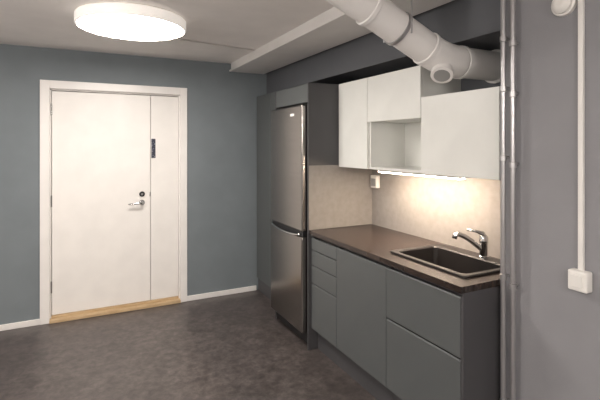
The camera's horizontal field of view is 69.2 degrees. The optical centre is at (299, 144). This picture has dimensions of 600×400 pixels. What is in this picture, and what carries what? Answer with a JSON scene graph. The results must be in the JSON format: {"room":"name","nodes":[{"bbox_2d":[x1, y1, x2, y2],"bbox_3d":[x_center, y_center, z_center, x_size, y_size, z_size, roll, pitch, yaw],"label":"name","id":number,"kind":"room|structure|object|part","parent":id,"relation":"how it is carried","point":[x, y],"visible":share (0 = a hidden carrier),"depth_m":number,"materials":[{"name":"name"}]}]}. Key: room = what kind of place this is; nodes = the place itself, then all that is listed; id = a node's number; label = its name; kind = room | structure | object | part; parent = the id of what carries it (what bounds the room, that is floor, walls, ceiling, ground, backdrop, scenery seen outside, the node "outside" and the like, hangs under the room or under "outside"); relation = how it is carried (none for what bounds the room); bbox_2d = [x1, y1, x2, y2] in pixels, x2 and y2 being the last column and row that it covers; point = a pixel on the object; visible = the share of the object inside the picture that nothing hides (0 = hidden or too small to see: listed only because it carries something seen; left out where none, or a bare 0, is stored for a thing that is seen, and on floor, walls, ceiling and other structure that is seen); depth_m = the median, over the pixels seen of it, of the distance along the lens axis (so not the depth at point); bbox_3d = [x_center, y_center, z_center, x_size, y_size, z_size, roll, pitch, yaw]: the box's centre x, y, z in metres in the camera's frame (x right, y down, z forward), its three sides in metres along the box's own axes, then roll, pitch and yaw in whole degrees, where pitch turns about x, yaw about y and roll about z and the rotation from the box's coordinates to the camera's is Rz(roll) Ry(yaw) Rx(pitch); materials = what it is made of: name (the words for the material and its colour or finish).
{"room":"kitchenette","nodes":[
{"label":"kitchenette","id":0,"kind":"room"},
{"bbox_2d":[0,44,266,324],"bbox_3d":[-2.028,0.350,3.922,4.800,2.380,0.150,0,0,-27],"label":"wall","id":1,"kind":"structure","parent":0,"point":[221,103],"depth_m":4.27,"materials":[{"name":"blue paint"}]},
{"bbox_2d":[0,319,39,330],"bbox_3d":[-3.116,1.515,3.283,1.983,0.050,0.014,0,0,-27],"label":"baseboard","id":2,"kind":"structure","parent":1,"relation":"attached to","point":[34,322],"depth_m":3.66,"materials":[{"name":"white paint"}]},
{"bbox_2d":[40,80,186,324],"bbox_3d":[-1.703,0.512,4.080,1.163,2.055,0.100,0,0,-27],"label":"door frame","id":3,"kind":"structure","parent":1,"relation":"attached to","point":[51,90],"depth_m":4.01,"materials":[{"name":"white paint"}]},
{"bbox_2d":[150,96,177,299],"bbox_3d":[-1.697,0.512,4.067,1.085,1.976,0.068,0,0,-27],"label":"door","id":4,"kind":"structure","parent":1,"relation":"in","point":[163,109],"depth_m":4.22,"materials":[{"name":"white wood"}]},
{"bbox_2d":[52,91,149,314],"bbox_3d":[-1.808,0.506,3.997,0.820,1.957,0.043,0,0,-27],"label":"door leaf","id":5,"kind":"structure","parent":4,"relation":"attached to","point":[101,141],"depth_m":3.97,"materials":[{"name":"white wood"}]},
{"bbox_2d":[151,139,155,157],"bbox_3d":[-1.406,0.033,4.174,0.038,0.185,0.005,0,0,-27],"label":"sign plate","id":6,"kind":"object","parent":4,"relation":"attached to","point":[153,141],"visible":1,"depth_m":4.17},
{"bbox_2d":[187,285,255,300],"bbox_3d":[-0.789,1.515,4.454,0.727,0.050,0.014,0,0,-27],"label":"baseboard","id":7,"kind":"structure","parent":1,"relation":"attached to","point":[249,288],"depth_m":4.43,"materials":[{"name":"white paint"}]},
{"bbox_2d":[0,0,333,63],"bbox_3d":[-0.391,-0.890,0.665,4.800,0.100,7.440,0,0,-27],"label":"ceiling","id":8,"kind":"structure","parent":0,"point":[249,24],"depth_m":3.08,"materials":[{"name":"paint"}]},
{"bbox_2d":[74,2,185,40],"bbox_3d":[-1.098,-0.800,2.851,0.680,0.080,0.680,0,0,-27],"label":"ceiling lamp","id":9,"kind":"object","parent":8,"relation":"attached to","point":[119,20],"visible":1,"depth_m":2.70,"materials":[{"name":"white plastic"}]},
{"bbox_2d":[77,14,182,39],"bbox_3d":[-1.098,-0.785,2.851,0.646,0.049,0.646,0,0,-27],"label":"diffuser","id":10,"kind":"object","parent":9,"relation":"attached to","point":[119,26],"depth_m":2.78,"materials":[{"name":"white plastic"}]},
{"bbox_2d":[177,38,254,50],"bbox_3d":[-0.695,-0.834,3.502,0.816,0.012,0.329,0,0,-27],"label":"cable","id":11,"kind":"object","parent":8,"relation":"attached to","point":[177,38],"depth_m":3.61,"materials":[{"name":"white plastic"}]},
{"bbox_2d":[229,0,453,73],"bbox_3d":[0.327,-0.761,2.789,0.380,0.018,3.930,0,0,-27],"label":"ceiling beam","id":12,"kind":"structure","parent":8,"relation":"attached to","point":[340,29],"depth_m":3.13,"materials":[{"name":"white paint"}]},
{"bbox_2d":[326,0,499,82],"bbox_3d":[0.551,-0.600,2.189,1.258,0.560,0.216,0,0,-27],"label":"ventilation duct","id":13,"kind":"object","parent":8,"relation":"hanging from","point":[446,61],"visible":0.96,"depth_m":2.15,"materials":[{"name":"white metal"}]},
{"bbox_2d":[0,290,376,399],"bbox_3d":[-0.391,1.590,0.665,4.800,0.100,7.440,0,0,-27],"label":"floor","id":14,"kind":"structure","parent":0,"point":[232,346],"depth_m":3.12,"materials":[{"name":"plastic"}]},
{"bbox_2d":[49,296,180,323],"bbox_3d":[-1.685,1.514,4.044,1.113,0.052,0.120,0,0,-27],"label":"threshold","id":15,"kind":"object","parent":14,"relation":"on","point":[150,303],"visible":0.86,"depth_m":3.99,"materials":[{"name":"brown wood"}]},
{"bbox_2d":[257,89,284,299],"bbox_3d":[-0.089,0.515,4.368,0.447,2.050,0.765,0,0,-27],"label":"tall cabinet","id":16,"kind":"object","parent":14,"relation":"on","point":[265,103],"visible":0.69,"depth_m":4.41,"materials":[{"name":"grey wood"}]},
{"bbox_3d":[-0.365,0.445,4.442,0.019,1.910,0.375,0,0,-27],"label":"door","id":17,"kind":"part","parent":16,"relation":"part of","materials":[{"name":"grey wood"}]},
{"bbox_3d":[-0.195,0.445,4.103,0.019,1.910,0.375,0,0,-27],"label":"door","id":18,"kind":"part","parent":16,"relation":"part of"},
{"bbox_2d":[271,105,306,342],"bbox_3d":[0.142,0.618,3.669,0.629,1.845,0.601,0,0,-27],"label":"refrigerator","id":19,"kind":"object","parent":14,"relation":"on","point":[289,124],"depth_m":3.46,"materials":[{"name":"metal"}]},
{"bbox_2d":[275,82,371,349],"bbox_3d":[0.175,0.535,3.689,0.588,2.010,0.673,0,0,-27],"label":"tall cabinet","id":20,"kind":"object","parent":14,"relation":"on","point":[337,196],"visible":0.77,"depth_m":3.33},
{"bbox_3d":[0.037,0.535,3.986,0.568,2.010,0.018,0,0,-27],"label":"panel","id":21,"kind":"part","parent":20,"relation":"part of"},
{"bbox_3d":[-0.062,-0.399,3.571,0.018,0.142,0.628,0,0,-27],"label":"door","id":22,"kind":"part","parent":20,"relation":"part of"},
{"bbox_3d":[0.321,0.535,3.400,0.588,2.010,0.018,0,0,-27],"label":"panel","id":23,"kind":"part","parent":20,"relation":"part of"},
{"bbox_2d":[312,236,342,369],"bbox_3d":[0.417,1.106,3.236,0.562,0.868,0.357,0,0,-27],"label":"base cabinet","id":24,"kind":"object","parent":14,"relation":"on","point":[324,270],"visible":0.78,"depth_m":3.09,"materials":[{"name":"grey wood"}]},
{"bbox_3d":[0.210,0.706,3.132,0.010,0.068,0.325,0,0,-27],"label":"rail","id":25,"kind":"part","parent":24,"relation":"part of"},
{"bbox_2d":[337,246,393,399],"bbox_3d":[0.619,1.106,2.836,0.562,0.868,0.537,0,0,-27],"label":"base cabinet","id":26,"kind":"object","parent":14,"relation":"on","point":[361,280],"visible":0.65,"depth_m":2.69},
{"bbox_3d":[0.411,0.706,2.732,0.010,0.068,0.505,0,0,-27],"label":"rail","id":27,"kind":"part","parent":26,"relation":"part of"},
{"bbox_2d":[310,224,499,293],"bbox_3d":[0.658,0.655,2.738,0.581,0.030,1.457,0,0,-27],"label":"countertop","id":28,"kind":"structure","parent":26,"relation":"on","point":[375,242],"depth_m":2.69,"materials":[{"name":"brown laminate"}]},
{"bbox_2d":[390,244,499,278],"bbox_3d":[0.845,0.722,2.426,0.420,0.187,0.575,0,0,-27],"label":"sink","id":29,"kind":"object","parent":28,"relation":"in","point":[465,264],"visible":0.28,"depth_m":2.52,"materials":[{"name":"metal"}]},
{"bbox_2d":[452,229,488,257],"bbox_3d":[0.950,0.550,2.433,0.213,0.156,0.055,0,0,-3],"label":"kitchen faucet","id":30,"kind":"object","parent":28,"relation":"on","point":[482,247],"visible":1,"depth_m":2.42,"materials":[{"name":"silver metal"}]},
{"bbox_3d":[0.936,0.538,2.425,0.184,0.115,0.029,0,0,-8],"label":"spout","id":31,"kind":"part","parent":30,"relation":"part of","materials":[{"name":"silver metal"}]},
{"bbox_3d":[0.993,0.497,2.444,0.106,0.050,0.033,0,0,10],"label":"lever","id":32,"kind":"part","parent":30,"relation":"part of","materials":[{"name":"silver metal"}]},
{"bbox_2d":[386,266,499,399],"bbox_3d":[0.866,1.106,2.345,0.562,0.868,0.560,0,0,-27],"label":"base cabinet","id":33,"kind":"object","parent":14,"relation":"on","point":[423,325],"depth_m":2.10,"materials":[{"name":"grey wood"}]},
{"bbox_3d":[0.654,0.706,2.249,0.010,0.068,0.510,0,0,-27],"label":"rail","id":34,"kind":"part","parent":33,"relation":"part of","materials":[{"name":"grey wood"}]},
{"bbox_3d":[0.988,1.106,2.102,0.562,0.868,0.017,0,0,-27],"label":"cabinet end panel","id":35,"kind":"part","parent":33,"relation":"part of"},
{"bbox_2d":[267,0,499,93],"bbox_3d":[0.444,-0.693,3.447,0.330,0.295,2.920,0,0,-27],"label":"wall","id":36,"kind":"structure","parent":0,"point":[475,24],"depth_m":2.94,"materials":[{"name":"paint"}]},
{"bbox_2d":[461,48,499,91],"bbox_3d":[0.698,0.350,3.575,0.240,2.380,2.920,0,0,-27],"label":"wall","id":37,"kind":"structure","parent":0,"point":[466,84],"depth_m":2.61,"materials":[{"name":"paint"}]},
{"bbox_2d":[339,78,369,168],"bbox_3d":[0.530,-0.151,3.277,0.327,0.638,0.377,0,0,-27],"label":"upper cabinet","id":38,"kind":"object","parent":37,"relation":"attached to","point":[354,128],"visible":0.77,"depth_m":3.17,"materials":[{"name":"white laminate"}]},
{"bbox_2d":[371,175,379,187],"bbox_3d":[0.595,0.290,3.450,0.038,0.100,0.080,0,0,-27],"label":"wall outlet","id":39,"kind":"object","parent":37,"relation":"attached to","point":[375,179],"visible":1,"depth_m":3.42,"materials":[{"name":"white plastic"}]},
{"bbox_2d":[371,178,375,185],"bbox_3d":[0.580,0.295,3.442,0.003,0.060,0.060,0,0,-27],"label":"socket","id":40,"kind":"object","parent":39,"relation":"attached to","point":[373,180],"depth_m":3.44,"materials":[{"name":"white plastic"}]},
{"bbox_2d":[367,65,460,172],"bbox_3d":[0.735,-0.151,2.869,0.327,0.638,0.533,0,0,-27],"label":"upper cabinet","id":41,"kind":"object","parent":37,"relation":"attached to","point":[393,98],"visible":0.65,"depth_m":2.93,"materials":[{"name":"white laminate"}]},
{"bbox_3d":[0.597,-0.315,2.799,0.018,0.310,0.530,0,0,-27],"label":"door","id":42,"kind":"part","parent":41,"relation":"part of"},
{"bbox_2d":[377,118,420,122],"bbox_3d":[0.740,-0.168,2.871,0.298,0.016,0.501,0,0,-27],"label":"shelf","id":43,"kind":"object","parent":41,"relation":"attached to","point":[379,120],"depth_m":2.86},
{"bbox_2d":[377,170,466,179],"bbox_3d":[0.738,0.180,2.750,0.060,0.023,0.750,0,0,-27],"label":"under-cabinet light","id":44,"kind":"object","parent":41,"relation":"attached to","point":[381,171],"visible":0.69,"depth_m":2.67,"materials":[{"name":"white plastic"}]},
{"bbox_2d":[372,169,499,258],"bbox_3d":[0.915,0.403,2.869,0.008,0.475,1.462,0,0,-27],"label":"backsplash","id":45,"kind":"structure","parent":37,"relation":"attached to","point":[431,208],"depth_m":2.85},
{"bbox_2d":[421,86,499,179],"bbox_3d":[0.977,-0.056,2.388,0.327,0.448,0.538,0,0,-27],"label":"upper cabinet","id":46,"kind":"object","parent":37,"relation":"attached to","point":[460,131],"visible":0.73,"depth_m":2.27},
{"bbox_2d":[500,0,599,399],"bbox_3d":[2.155,0.350,0.311,0.570,2.380,4.220,0,0,-27],"label":"wall","id":47,"kind":"structure","parent":0,"point":[558,326],"depth_m":1.84,"materials":[{"name":"grey paint"}]},
{"bbox_2d":[500,0,508,399],"bbox_3d":[0.950,0.350,2.017,0.051,2.380,0.032,0,0,-27],"label":"vertical pipe","id":48,"kind":"object","parent":47,"relation":"attached to","point":[503,38],"visible":1,"depth_m":2.00,"materials":[{"name":"grey metal"}]},
{"bbox_2d":[509,0,518,399],"bbox_3d":[0.972,0.350,1.972,0.051,2.380,0.032,0,0,-27],"label":"vertical pipe","id":49,"kind":"object","parent":47,"relation":"attached to","point":[513,93],"visible":1,"depth_m":1.96,"materials":[{"name":"grey metal"}]},
{"bbox_2d":[551,0,576,16],"bbox_3d":[1.072,-0.580,1.782,0.043,0.100,0.100,0,0,-27],"label":"fire alarm","id":50,"kind":"object","parent":47,"relation":"attached to","point":[561,8],"visible":1,"depth_m":1.77,"materials":[{"name":"white plastic"}]},
{"bbox_2d":[568,0,591,293],"bbox_3d":[1.103,-0.133,1.716,0.046,1.415,0.075,0,0,-27],"label":"conduit","id":51,"kind":"object","parent":47,"relation":"attached to","point":[580,280],"visible":1,"depth_m":1.72,"materials":[{"name":"white plastic"}]},
{"bbox_2d":[568,268,591,293],"bbox_3d":[1.105,0.535,1.717,0.042,0.080,0.075,0,0,-27],"label":"switch","id":52,"kind":"object","parent":51,"relation":"attached to","point":[580,280],"depth_m":1.70,"materials":[{"name":"white plastic"}]}
]}

